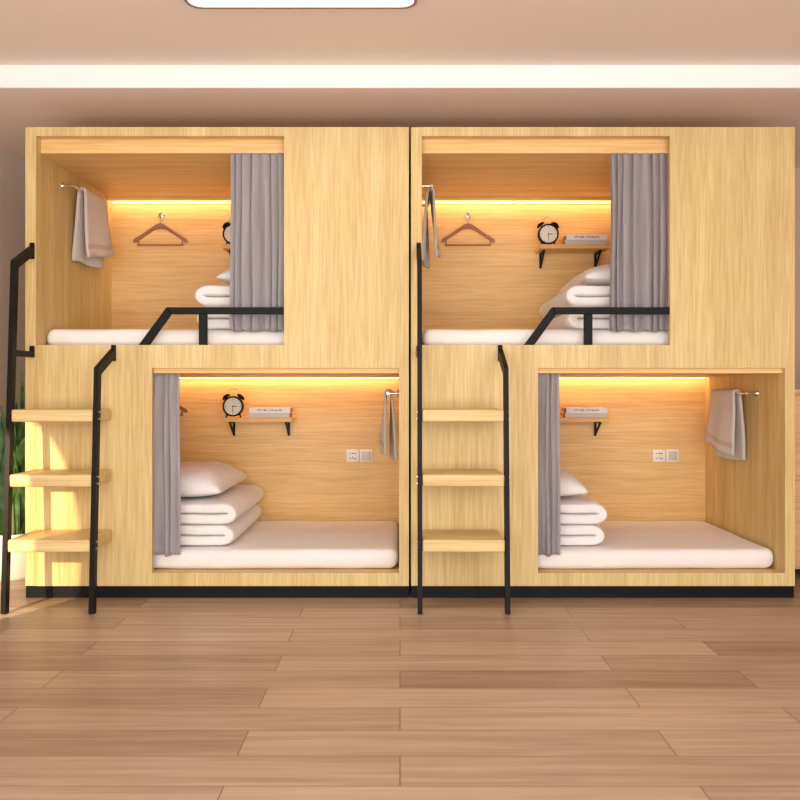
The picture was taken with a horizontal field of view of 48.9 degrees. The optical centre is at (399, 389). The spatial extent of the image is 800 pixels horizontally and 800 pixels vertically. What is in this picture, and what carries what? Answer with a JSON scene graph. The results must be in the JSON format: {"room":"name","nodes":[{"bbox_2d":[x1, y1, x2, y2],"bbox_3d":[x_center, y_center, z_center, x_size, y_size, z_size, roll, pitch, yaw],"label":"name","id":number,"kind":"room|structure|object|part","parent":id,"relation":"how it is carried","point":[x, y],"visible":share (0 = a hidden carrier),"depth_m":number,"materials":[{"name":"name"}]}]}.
{"room":"dormitory","nodes":[
{"label":"dormitory","id":0,"kind":"room"},
{"bbox_2d":[0,147,24,417],"bbox_3d":[-2.470,-0.273,3.825,0.100,2.625,4.050,0,0,0],"label":"wall","id":1,"kind":"structure","parent":0,"point":[12,168],"depth_m":5.47,"materials":[{"name":"beige paint"}]},
{"bbox_2d":[0,65,799,88],"bbox_3d":[0.540,-1.529,4.298,5.920,0.110,0.015,0,0,0],"label":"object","id":2,"kind":"structure","parent":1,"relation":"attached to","point":[11,76],"depth_m":4.29,"materials":[{"name":"white plastic"}]},
{"bbox_2d":[0,563,799,799],"bbox_3d":[0.000,1.065,2.400,7.200,0.050,7.000,0,0,0],"label":"floor","id":3,"kind":"structure","parent":0,"point":[130,698],"depth_m":2.99,"materials":[{"name":"brown wood"}]},
{"bbox_2d":[0,375,24,580],"bbox_3d":[-2.146,0.469,4.952,0.464,1.143,0.443,0,0,15],"label":"potted plant","id":4,"kind":"object","parent":3,"relation":"on","point":[17,569],"visible":0.29,"depth_m":4.83,"materials":[{"name":"green plant"}]},
{"bbox_3d":[-2.170,0.912,4.920,0.370,0.255,0.370,0,0,0],"label":"planter","id":5,"kind":"part","parent":4,"relation":"part of","materials":[{"name":"white ceramic"}]},
{"bbox_2d":[25,127,408,597],"bbox_3d":[-0.915,-0.138,4.990,1.919,2.355,1.180,0,0,0],"label":"bunk bed","id":6,"kind":"object","parent":3,"relation":"on","point":[346,189],"depth_m":4.40,"materials":[{"name":"brown wood"}]},
{"bbox_2d":[0,243,115,613],"bbox_3d":[-1.633,0.152,4.234,0.436,1.773,0.331,0,0,0],"label":"ladder","id":7,"kind":"object","parent":6,"relation":"attached to","point":[90,540],"visible":1,"depth_m":4.13,"materials":[{"name":"beige wood"}]},
{"bbox_3d":[-1.837,0.162,4.233,0.022,1.753,0.330,0,0,0],"label":"handrail","id":8,"kind":"part","parent":7,"relation":"part of","materials":[{"name":"black metal"}]},
{"bbox_3d":[-1.837,-0.177,4.288,0.022,0.028,0.199,0,0,0],"label":"mounting arm","id":9,"kind":"part","parent":7,"relation":"part of","materials":[{"name":"black metal"}]},
{"bbox_3d":[-1.837,-0.192,4.393,0.022,0.057,0.014,0,0,0],"label":"mounting plate","id":10,"kind":"part","parent":7,"relation":"part of","materials":[{"name":"black metal"}]},
{"bbox_3d":[-1.837,-0.695,4.393,0.022,0.080,0.014,0,0,0],"label":"mounting plate","id":11,"kind":"part","parent":7,"relation":"part of","materials":[{"name":"black metal"}]},
{"bbox_3d":[-1.430,0.417,4.232,0.022,1.244,0.328,0,0,0],"label":"handrail","id":12,"kind":"part","parent":7,"relation":"part of","materials":[{"name":"black metal"}]},
{"bbox_3d":[-1.847,-0.168,4.990,0.055,2.295,1.180,0,0,0],"label":"panel","id":13,"kind":"part","parent":6,"relation":"part of","materials":[{"name":"brown wood"}]},
{"bbox_2d":[61,182,83,193],"bbox_3d":[-1.786,-1.100,4.997,0.067,0.040,0.545,0,0,0],"label":"towel rail","id":14,"kind":"object","parent":6,"relation":"attached to","point":[63,185],"visible":0.48,"depth_m":4.74,"materials":[{"name":"silver metal"}]},
{"bbox_2d":[71,187,113,268],"bbox_3d":[-1.749,-0.917,5.037,0.103,0.413,0.366,0,0,5],"label":"towel","id":15,"kind":"object","parent":14,"relation":"hanging from","point":[92,242],"visible":0.99,"depth_m":4.96,"materials":[{"name":"beige fabric"}]},
{"bbox_2d":[158,212,164,218],"bbox_3d":[-1.503,-1.098,5.523,0.040,0.040,0.053,0,0,0],"label":"wall hook","id":16,"kind":"object","parent":6,"relation":"attached to","point":[160,213],"visible":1,"depth_m":5.54,"materials":[{"name":"silver metal"}]},
{"bbox_2d":[133,214,187,245],"bbox_3d":[-1.503,-1.003,5.518,0.340,0.200,0.016,0,0,0],"label":"clothes hanger","id":17,"kind":"object","parent":16,"relation":"hanging from","point":[157,226],"visible":1,"depth_m":5.51,"materials":[{"name":"brown wood"}]},
{"bbox_3d":[-0.912,-1.292,5.005,1.815,0.045,1.150,0,0,0],"label":"panel","id":18,"kind":"part","parent":6,"relation":"part of","materials":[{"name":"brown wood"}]},
{"bbox_3d":[-0.912,-1.235,4.975,1.815,0.070,1.030,0,0,0],"label":"ceiling panel","id":19,"kind":"part","parent":6,"relation":"part of","materials":[{"name":"brown wood"}]},
{"bbox_2d":[47,329,283,344],"bbox_3d":[-0.912,-0.261,5.009,1.807,0.101,1.042,0,0,0],"label":"mattress","id":20,"kind":"object","parent":6,"relation":"on","point":[92,336],"visible":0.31,"depth_m":4.49,"materials":[{"name":"white fabric"}]},
{"bbox_2d":[195,285,229,329],"bbox_3d":[-0.774,-0.432,5.033,0.598,0.238,0.949,0,0,0],"label":"quilt","id":21,"kind":"object","parent":20,"relation":"on","point":[210,295],"visible":0.14,"depth_m":4.57,"materials":[{"name":"white fabric"}]},
{"bbox_2d":[216,269,229,284],"bbox_3d":[-0.728,-0.623,5.020,0.475,0.143,0.840,0,0,0],"label":"pillow","id":22,"kind":"object","parent":21,"relation":"on","point":[225,276],"visible":0.02,"depth_m":4.62,"materials":[{"name":"white fabric"}]},
{"bbox_2d":[154,373,180,556],"bbox_3d":[-1.220,0.380,4.462,0.213,0.927,0.049,0,0,0],"label":"curtain","id":23,"kind":"object","parent":6,"relation":"hanging from","point":[167,481],"visible":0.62,"depth_m":4.46,"materials":[{"name":"grey fabric"}]},
{"bbox_3d":[-0.912,-1.183,5.544,1.807,0.014,0.010,0,0,0],"label":"led strip","id":24,"kind":"part","parent":6,"relation":"part of","materials":[{"name":"plastic"}]},
{"bbox_2d":[139,307,283,344],"bbox_3d":[-0.944,-0.320,4.415,0.726,0.188,0.030,0,0,0],"label":"guard rail","id":25,"kind":"object","parent":6,"relation":"attached to","point":[158,325],"visible":1,"depth_m":4.40,"materials":[{"name":"black metal"}]},
{"bbox_3d":[-1.228,-0.319,4.415,0.158,0.186,0.030,0,0,0],"label":"slanted post","id":26,"kind":"part","parent":25,"relation":"part of","materials":[{"name":"black metal"}]},
{"bbox_3d":[-0.987,-0.303,4.415,0.040,0.154,0.030,0,0,0],"label":"post","id":27,"kind":"part","parent":25,"relation":"part of","materials":[{"name":"black metal"}]},
{"bbox_2d":[222,244,229,253],"bbox_3d":[-0.868,-0.826,5.447,0.425,0.120,0.204,0,0,0],"label":"wall shelf","id":28,"kind":"object","parent":6,"relation":"attached to","point":[226,247],"visible":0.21,"depth_m":5.34,"materials":[{"name":"brown wood"}]},
{"bbox_2d":[222,217,230,243],"bbox_3d":[-1.022,-0.974,5.400,0.135,0.179,0.055,0,0,0],"label":"alarm clock","id":29,"kind":"object","parent":28,"relation":"on","point":[226,226],"visible":0.37,"depth_m":5.38,"materials":[{"name":"black metal"}]},
{"bbox_3d":[-0.912,-0.145,5.565,1.815,2.250,0.030,0,0,0],"label":"panel","id":30,"kind":"part","parent":6,"relation":"part of","materials":[{"name":"brown wood"}]},
{"bbox_2d":[229,153,283,331],"bbox_3d":[-0.711,-0.746,4.460,0.307,0.907,0.046,0,0,0],"label":"curtain","id":31,"kind":"object","parent":6,"relation":"hanging from","point":[257,180],"visible":0.86,"depth_m":4.45,"materials":[{"name":"grey fabric"}]},
{"bbox_2d":[222,417,295,435],"bbox_3d":[-0.868,0.228,5.447,0.425,0.120,0.204,0,0,0],"label":"wall shelf","id":32,"kind":"object","parent":6,"relation":"attached to","point":[229,420],"visible":0.98,"depth_m":5.34,"materials":[{"name":"brown wood"}]},
{"bbox_2d":[222,388,243,416],"bbox_3d":[-1.022,0.080,5.400,0.135,0.179,0.055,0,0,0],"label":"alarm clock","id":33,"kind":"object","parent":32,"relation":"on","point":[233,406],"visible":1,"depth_m":5.38,"materials":[{"name":"black metal"}]},
{"bbox_2d":[248,412,292,417],"bbox_3d":[-0.798,0.154,5.440,0.253,0.028,0.170,0,0,0],"label":"book","id":34,"kind":"object","parent":32,"relation":"on","point":[250,415],"visible":0.88,"depth_m":5.36,"materials":[{"name":"grey paper"}]},
{"bbox_2d":[249,407,293,412],"bbox_3d":[-0.793,0.124,5.436,0.250,0.032,0.168,0,0,0],"label":"book","id":35,"kind":"object","parent":34,"relation":"on","point":[252,409],"visible":1,"depth_m":5.35,"materials":[{"name":"white paper"}]},
{"bbox_2d":[257,409,282,410],"bbox_3d":[-0.790,0.123,5.353,0.155,0.011,0.001,0,0,0],"label":"print","id":36,"kind":"object","parent":35,"relation":"attached to","point":[257,409],"depth_m":5.35},
{"bbox_2d":[154,521,398,568],"bbox_3d":[-0.912,0.867,5.009,1.807,0.104,1.042,0,0,0],"label":"mattress","id":37,"kind":"object","parent":6,"relation":"on","point":[264,544],"visible":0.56,"depth_m":4.52,"materials":[{"name":"white fabric"}]},
{"bbox_2d":[180,485,262,545],"bbox_3d":[-1.151,0.700,5.035,0.608,0.229,0.944,0,0,0],"label":"quilt","id":38,"kind":"object","parent":37,"relation":"on","point":[219,519],"visible":0.56,"depth_m":4.58,"materials":[{"name":"white fabric"}]},
{"bbox_2d":[180,461,248,496],"bbox_3d":[-1.198,0.499,5.020,0.525,0.168,0.840,0,0,0],"label":"pillow","id":39,"kind":"object","parent":38,"relation":"on","point":[208,478],"visible":0.61,"depth_m":4.74,"materials":[{"name":"white fabric"}]},
{"bbox_3d":[-0.912,-0.076,5.544,1.807,0.014,0.010,0,0,0],"label":"led strip","id":40,"kind":"part","parent":6,"relation":"part of","materials":[{"name":"plastic"}]},
{"bbox_2d":[347,449,358,461],"bbox_3d":[-0.298,0.414,5.545,0.078,0.078,0.009,0,0,0],"label":"power socket","id":41,"kind":"object","parent":6,"relation":"attached to","point":[352,454],"visible":1,"depth_m":5.54,"materials":[{"name":"white plastic"}]},
{"bbox_2d":[360,449,371,461],"bbox_3d":[-0.213,0.414,5.543,0.078,0.078,0.013,0,0,0],"label":"light switch","id":42,"kind":"object","parent":6,"relation":"attached to","point":[365,454],"visible":1,"depth_m":5.54,"materials":[{"name":"white plastic"}]},
{"bbox_2d":[387,390,398,396],"bbox_3d":[-0.039,0.018,4.997,0.067,0.040,0.545,0,0,0],"label":"towel rail","id":43,"kind":"object","parent":6,"relation":"attached to","point":[397,392],"visible":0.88,"depth_m":4.74,"materials":[{"name":"silver metal"}]},
{"bbox_2d":[379,389,397,459],"bbox_3d":[-0.071,0.196,5.041,0.095,0.403,0.362,0,0,-6],"label":"towel","id":44,"kind":"object","parent":43,"relation":"hanging from","point":[382,439],"visible":0.94,"depth_m":4.89,"materials":[{"name":"beige fabric"}]},
{"bbox_3d":[-1.503,-0.032,5.523,0.040,0.040,0.053,0,0,0],"label":"wall hook","id":45,"kind":"object","parent":6,"relation":"attached to","visible":0},
{"bbox_2d":[180,405,187,415],"bbox_3d":[-1.503,0.063,5.518,0.340,0.200,0.016,0,0,0],"label":"clothes hanger","id":46,"kind":"object","parent":45,"relation":"hanging from","point":[183,409],"visible":0.09,"depth_m":5.51,"materials":[{"name":"brown wood"}]},
{"bbox_2d":[409,127,794,597],"bbox_3d":[1.014,-0.138,4.990,1.919,2.355,1.180,0,0,0],"label":"bunk bed","id":47,"kind":"object","parent":3,"relation":"on","point":[731,190],"depth_m":4.41,"materials":[{"name":"brown wood"}]},
{"bbox_3d":[0.083,-0.168,4.990,0.055,2.295,1.180,0,0,0],"label":"panel","id":48,"kind":"part","parent":47,"relation":"part of","materials":[{"name":"brown wood"}]},
{"bbox_2d":[422,184,432,206],"bbox_3d":[0.144,-1.100,4.997,0.067,0.040,0.545,0,0,0],"label":"towel rail","id":49,"kind":"object","parent":47,"relation":"attached to","point":[431,185],"visible":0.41,"depth_m":4.91,"materials":[{"name":"silver metal"}]},
{"bbox_2d":[422,187,440,268],"bbox_3d":[0.181,-0.917,5.037,0.103,0.413,0.366,0,0,5],"label":"towel","id":50,"kind":"object","parent":49,"relation":"hanging from","point":[425,234],"visible":0.91,"depth_m":4.88,"materials":[{"name":"beige fabric"}]},
{"bbox_2d":[416,243,510,613],"bbox_3d":[0.296,0.152,4.234,0.436,1.773,0.331,0,0,0],"label":"ladder","id":51,"kind":"object","parent":47,"relation":"attached to","point":[427,540],"visible":1,"depth_m":4.12,"materials":[{"name":"beige wood"}]},
{"bbox_3d":[0.093,0.162,4.233,0.022,1.753,0.330,0,0,0],"label":"handrail","id":52,"kind":"part","parent":51,"relation":"part of","materials":[{"name":"black metal"}]},
{"bbox_3d":[0.500,0.417,4.232,0.022,1.244,0.328,0,0,0],"label":"handrail","id":53,"kind":"part","parent":51,"relation":"part of","materials":[{"name":"black metal"}]},
{"bbox_3d":[1.018,-1.183,5.544,1.807,0.014,0.010,0,0,0],"label":"led strip","id":54,"kind":"part","parent":47,"relation":"part of","materials":[{"name":"plastic"}]},
{"bbox_2d":[422,329,667,344],"bbox_3d":[1.018,-0.261,5.009,1.807,0.101,1.042,0,0,0],"label":"mattress","id":55,"kind":"object","parent":47,"relation":"on","point":[467,336],"visible":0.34,"depth_m":4.49,"materials":[{"name":"white fabric"}]},
{"bbox_2d":[538,285,609,329],"bbox_3d":[1.156,-0.432,5.033,0.598,0.238,0.949,0,0,0],"label":"quilt","id":56,"kind":"object","parent":55,"relation":"on","point":[581,295],"visible":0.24,"depth_m":4.57,"materials":[{"name":"white fabric"}]},
{"bbox_2d":[557,264,609,294],"bbox_3d":[1.202,-0.623,5.020,0.475,0.143,0.840,0,0,0],"label":"pillow","id":57,"kind":"object","parent":56,"relation":"on","point":[599,275],"visible":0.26,"depth_m":4.67,"materials":[{"name":"white fabric"}]},
{"bbox_3d":[1.018,-1.292,5.005,1.815,0.045,1.150,0,0,0],"label":"panel","id":58,"kind":"part","parent":47,"relation":"part of","materials":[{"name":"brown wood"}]},
{"bbox_3d":[1.018,-1.235,4.975,1.815,0.070,1.030,0,0,0],"label":"ceiling panel","id":59,"kind":"part","parent":47,"relation":"part of","materials":[{"name":"brown wood"}]},
{"bbox_2d":[538,373,559,556],"bbox_3d":[0.710,0.380,4.462,0.213,0.927,0.049,0,0,0],"label":"curtain","id":60,"kind":"object","parent":47,"relation":"hanging from","point":[548,383],"visible":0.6,"depth_m":4.46,"materials":[{"name":"grey fabric"}]},
{"bbox_3d":[1.018,-0.145,5.565,1.815,2.250,0.030,0,0,0],"label":"panel","id":61,"kind":"part","parent":47,"relation":"part of","materials":[{"name":"brown wood"}]},
{"bbox_2d":[535,244,609,268],"bbox_3d":[1.062,-0.826,5.447,0.425,0.120,0.204,0,0,0],"label":"wall shelf","id":62,"kind":"object","parent":47,"relation":"attached to","point":[596,249],"visible":0.94,"depth_m":5.39,"materials":[{"name":"brown wood"}]},
{"bbox_2d":[537,217,558,243],"bbox_3d":[0.908,-0.974,5.400,0.135,0.179,0.055,0,0,0],"label":"alarm clock","id":63,"kind":"object","parent":62,"relation":"on","point":[547,233],"visible":0.98,"depth_m":5.38,"materials":[{"name":"black metal"}]},
{"bbox_2d":[561,240,606,243],"bbox_3d":[1.131,-0.900,5.440,0.253,0.028,0.170,0,0,0],"label":"book","id":64,"kind":"object","parent":62,"relation":"on","point":[564,241],"visible":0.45,"depth_m":5.36,"materials":[{"name":"grey paper"}]},
{"bbox_2d":[561,234,606,241],"bbox_3d":[1.137,-0.930,5.436,0.250,0.032,0.168,0,0,0],"label":"book","id":65,"kind":"object","parent":64,"relation":"on","point":[567,236],"visible":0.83,"depth_m":5.35,"materials":[{"name":"white paper"}]},
{"bbox_2d":[575,236,599,237],"bbox_3d":[1.139,-0.931,5.353,0.155,0.011,0.001,0,0,0],"label":"print","id":66,"kind":"object","parent":65,"relation":"attached to","point":[575,236],"depth_m":5.35},
{"bbox_2d":[560,417,609,435],"bbox_3d":[1.062,0.228,5.447,0.425,0.120,0.204,0,0,0],"label":"wall shelf","id":67,"kind":"object","parent":47,"relation":"attached to","point":[562,419],"visible":0.48,"depth_m":5.34,"materials":[{"name":"brown wood"}]},
{"bbox_2d":[560,412,606,417],"bbox_3d":[1.131,0.154,5.440,0.253,0.028,0.170,0,0,0],"label":"book","id":68,"kind":"object","parent":67,"relation":"on","point":[566,415],"visible":0.88,"depth_m":5.36,"materials":[{"name":"grey paper"}]},
{"bbox_2d":[561,407,606,412],"bbox_3d":[1.137,0.124,5.436,0.250,0.032,0.168,0,0,0],"label":"book","id":69,"kind":"object","parent":68,"relation":"on","point":[564,409],"visible":1,"depth_m":5.35,"materials":[{"name":"white paper"}]},
{"bbox_2d":[575,409,599,410],"bbox_3d":[1.139,0.123,5.353,0.155,0.011,0.001,0,0,0],"label":"print","id":70,"kind":"object","parent":69,"relation":"attached to","point":[575,409],"depth_m":5.35},
{"bbox_2d":[524,307,669,344],"bbox_3d":[0.986,-0.320,4.415,0.726,0.188,0.030,0,0,0],"label":"guard rail","id":71,"kind":"object","parent":47,"relation":"attached to","point":[588,312],"visible":1,"depth_m":4.40,"materials":[{"name":"black metal"}]},
{"bbox_3d":[0.702,-0.319,4.415,0.158,0.186,0.030,0,0,0],"label":"slanted post","id":72,"kind":"part","parent":71,"relation":"part of","materials":[{"name":"black metal"}]},
{"bbox_3d":[0.943,-0.303,4.415,0.040,0.154,0.030,0,0,0],"label":"post","id":73,"kind":"part","parent":71,"relation":"part of","materials":[{"name":"black metal"}]},
{"bbox_3d":[1.018,-0.076,5.544,1.807,0.014,0.010,0,0,0],"label":"led strip","id":74,"kind":"part","parent":47,"relation":"part of","materials":[{"name":"plastic"}]},
{"bbox_2d":[609,153,667,331],"bbox_3d":[1.219,-0.746,4.460,0.307,0.907,0.046,0,0,0],"label":"curtain","id":75,"kind":"object","parent":47,"relation":"hanging from","point":[638,182],"visible":0.94,"depth_m":4.45,"materials":[{"name":"grey fabric"}]},
{"bbox_2d":[538,521,773,568],"bbox_3d":[1.018,0.867,5.009,1.807,0.104,1.042,0,0,0],"label":"mattress","id":76,"kind":"object","parent":47,"relation":"on","point":[626,544],"visible":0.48,"depth_m":4.51,"materials":[{"name":"white fabric"}]},
{"bbox_2d":[560,494,605,545],"bbox_3d":[0.779,0.700,5.035,0.608,0.229,0.944,0,0,0],"label":"quilt","id":77,"kind":"object","parent":76,"relation":"on","point":[579,514],"visible":0.36,"depth_m":4.57,"materials":[{"name":"white fabric"}]},
{"bbox_2d":[560,468,588,495],"bbox_3d":[0.733,0.499,5.020,0.525,0.168,0.840,0,0,0],"label":"pillow","id":78,"kind":"object","parent":77,"relation":"on","point":[570,485],"visible":0.21,"depth_m":4.63,"materials":[{"name":"white fabric"}]},
{"bbox_2d":[653,449,664,461],"bbox_3d":[1.632,0.414,5.545,0.078,0.078,0.009,0,0,0],"label":"power socket","id":79,"kind":"object","parent":47,"relation":"attached to","point":[658,454],"visible":1,"depth_m":5.54,"materials":[{"name":"white plastic"}]},
{"bbox_2d":[666,449,678,461],"bbox_3d":[1.717,0.414,5.543,0.078,0.078,0.013,0,0,0],"label":"light switch","id":80,"kind":"object","parent":47,"relation":"attached to","point":[672,455],"visible":1,"depth_m":5.54,"materials":[{"name":"white plastic"}]},
{"bbox_3d":[1.950,-0.168,5.005,0.049,2.295,1.150,0,0,0],"label":"panel","id":81,"kind":"part","parent":47,"relation":"part of","materials":[{"name":"brown wood"}]},
{"bbox_2d":[735,390,757,396],"bbox_3d":[1.891,0.018,4.997,0.067,0.040,0.545,0,0,0],"label":"towel rail","id":82,"kind":"object","parent":47,"relation":"attached to","point":[755,393],"visible":0.48,"depth_m":4.74,"materials":[{"name":"silver metal"}]},
{"bbox_2d":[705,389,745,459],"bbox_3d":[1.859,0.196,5.041,0.095,0.403,0.362,0,0,-6],"label":"towel","id":83,"kind":"object","parent":82,"relation":"hanging from","point":[725,430],"visible":1,"depth_m":4.96,"materials":[{"name":"beige fabric"}]},
{"bbox_3d":[0.427,-1.098,5.523,0.040,0.040,0.053,0,0,0],"label":"wall hook","id":84,"kind":"object","parent":47,"relation":"attached to","visible":0},
{"bbox_2d":[441,214,494,245],"bbox_3d":[0.427,-1.003,5.518,0.340,0.200,0.016,0,0,0],"label":"clothes hanger","id":85,"kind":"object","parent":84,"relation":"hanging from","point":[468,225],"visible":1,"depth_m":5.51,"materials":[{"name":"brown wood"}]},
{"bbox_2d":[795,389,799,568],"bbox_3d":[2.560,0.517,5.045,1.010,1.045,0.530,0,0,0],"label":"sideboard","id":86,"kind":"object","parent":3,"relation":"on","point":[797,391],"visible":0.02,"depth_m":4.80,"materials":[{"name":"brown wood"}]},
{"bbox_3d":[2.316,0.247,4.810,0.482,0.435,0.020,0,0,0],"label":"drawer","id":87,"kind":"part","parent":86,"relation":"part of","materials":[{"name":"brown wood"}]},
{"bbox_3d":[2.316,0.730,4.810,0.482,0.470,0.020,0,0,0],"label":"door","id":88,"kind":"part","parent":86,"relation":"part of","materials":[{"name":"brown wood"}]},
{"bbox_2d":[0,0,799,64],"bbox_3d":[0.000,-1.623,2.425,7.200,0.075,7.050,0,0,0],"label":"ceiling","id":89,"kind":"structure","parent":0,"point":[32,32],"depth_m":3.90,"materials":[{"name":"beige paint"}]},
{"bbox_2d":[184,0,416,8],"bbox_3d":[-0.400,-1.577,3.136,0.936,0.017,0.972,0,0,0],"label":"recessed light","id":90,"kind":"object","parent":89,"relation":"in","point":[200,4],"visible":1,"depth_m":3.59,"materials":[{"name":"white plastic"}]},
{"bbox_2d":[795,168,799,388],"bbox_3d":[0.540,-0.217,5.900,6.120,2.515,0.100,0,0,0],"label":"wall","id":91,"kind":"structure","parent":0,"point":[797,170],"depth_m":5.85,"materials":[{"name":"beige paint"}]},
{"bbox_2d":[0,89,799,167],"bbox_3d":[0.540,-1.530,5.077,5.920,0.110,1.545,0,0,0],"label":"trim","id":92,"kind":"structure","parent":91,"relation":"attached to","point":[20,109],"depth_m":4.59,"materials":[{"name":"beige paint"}]}
]}

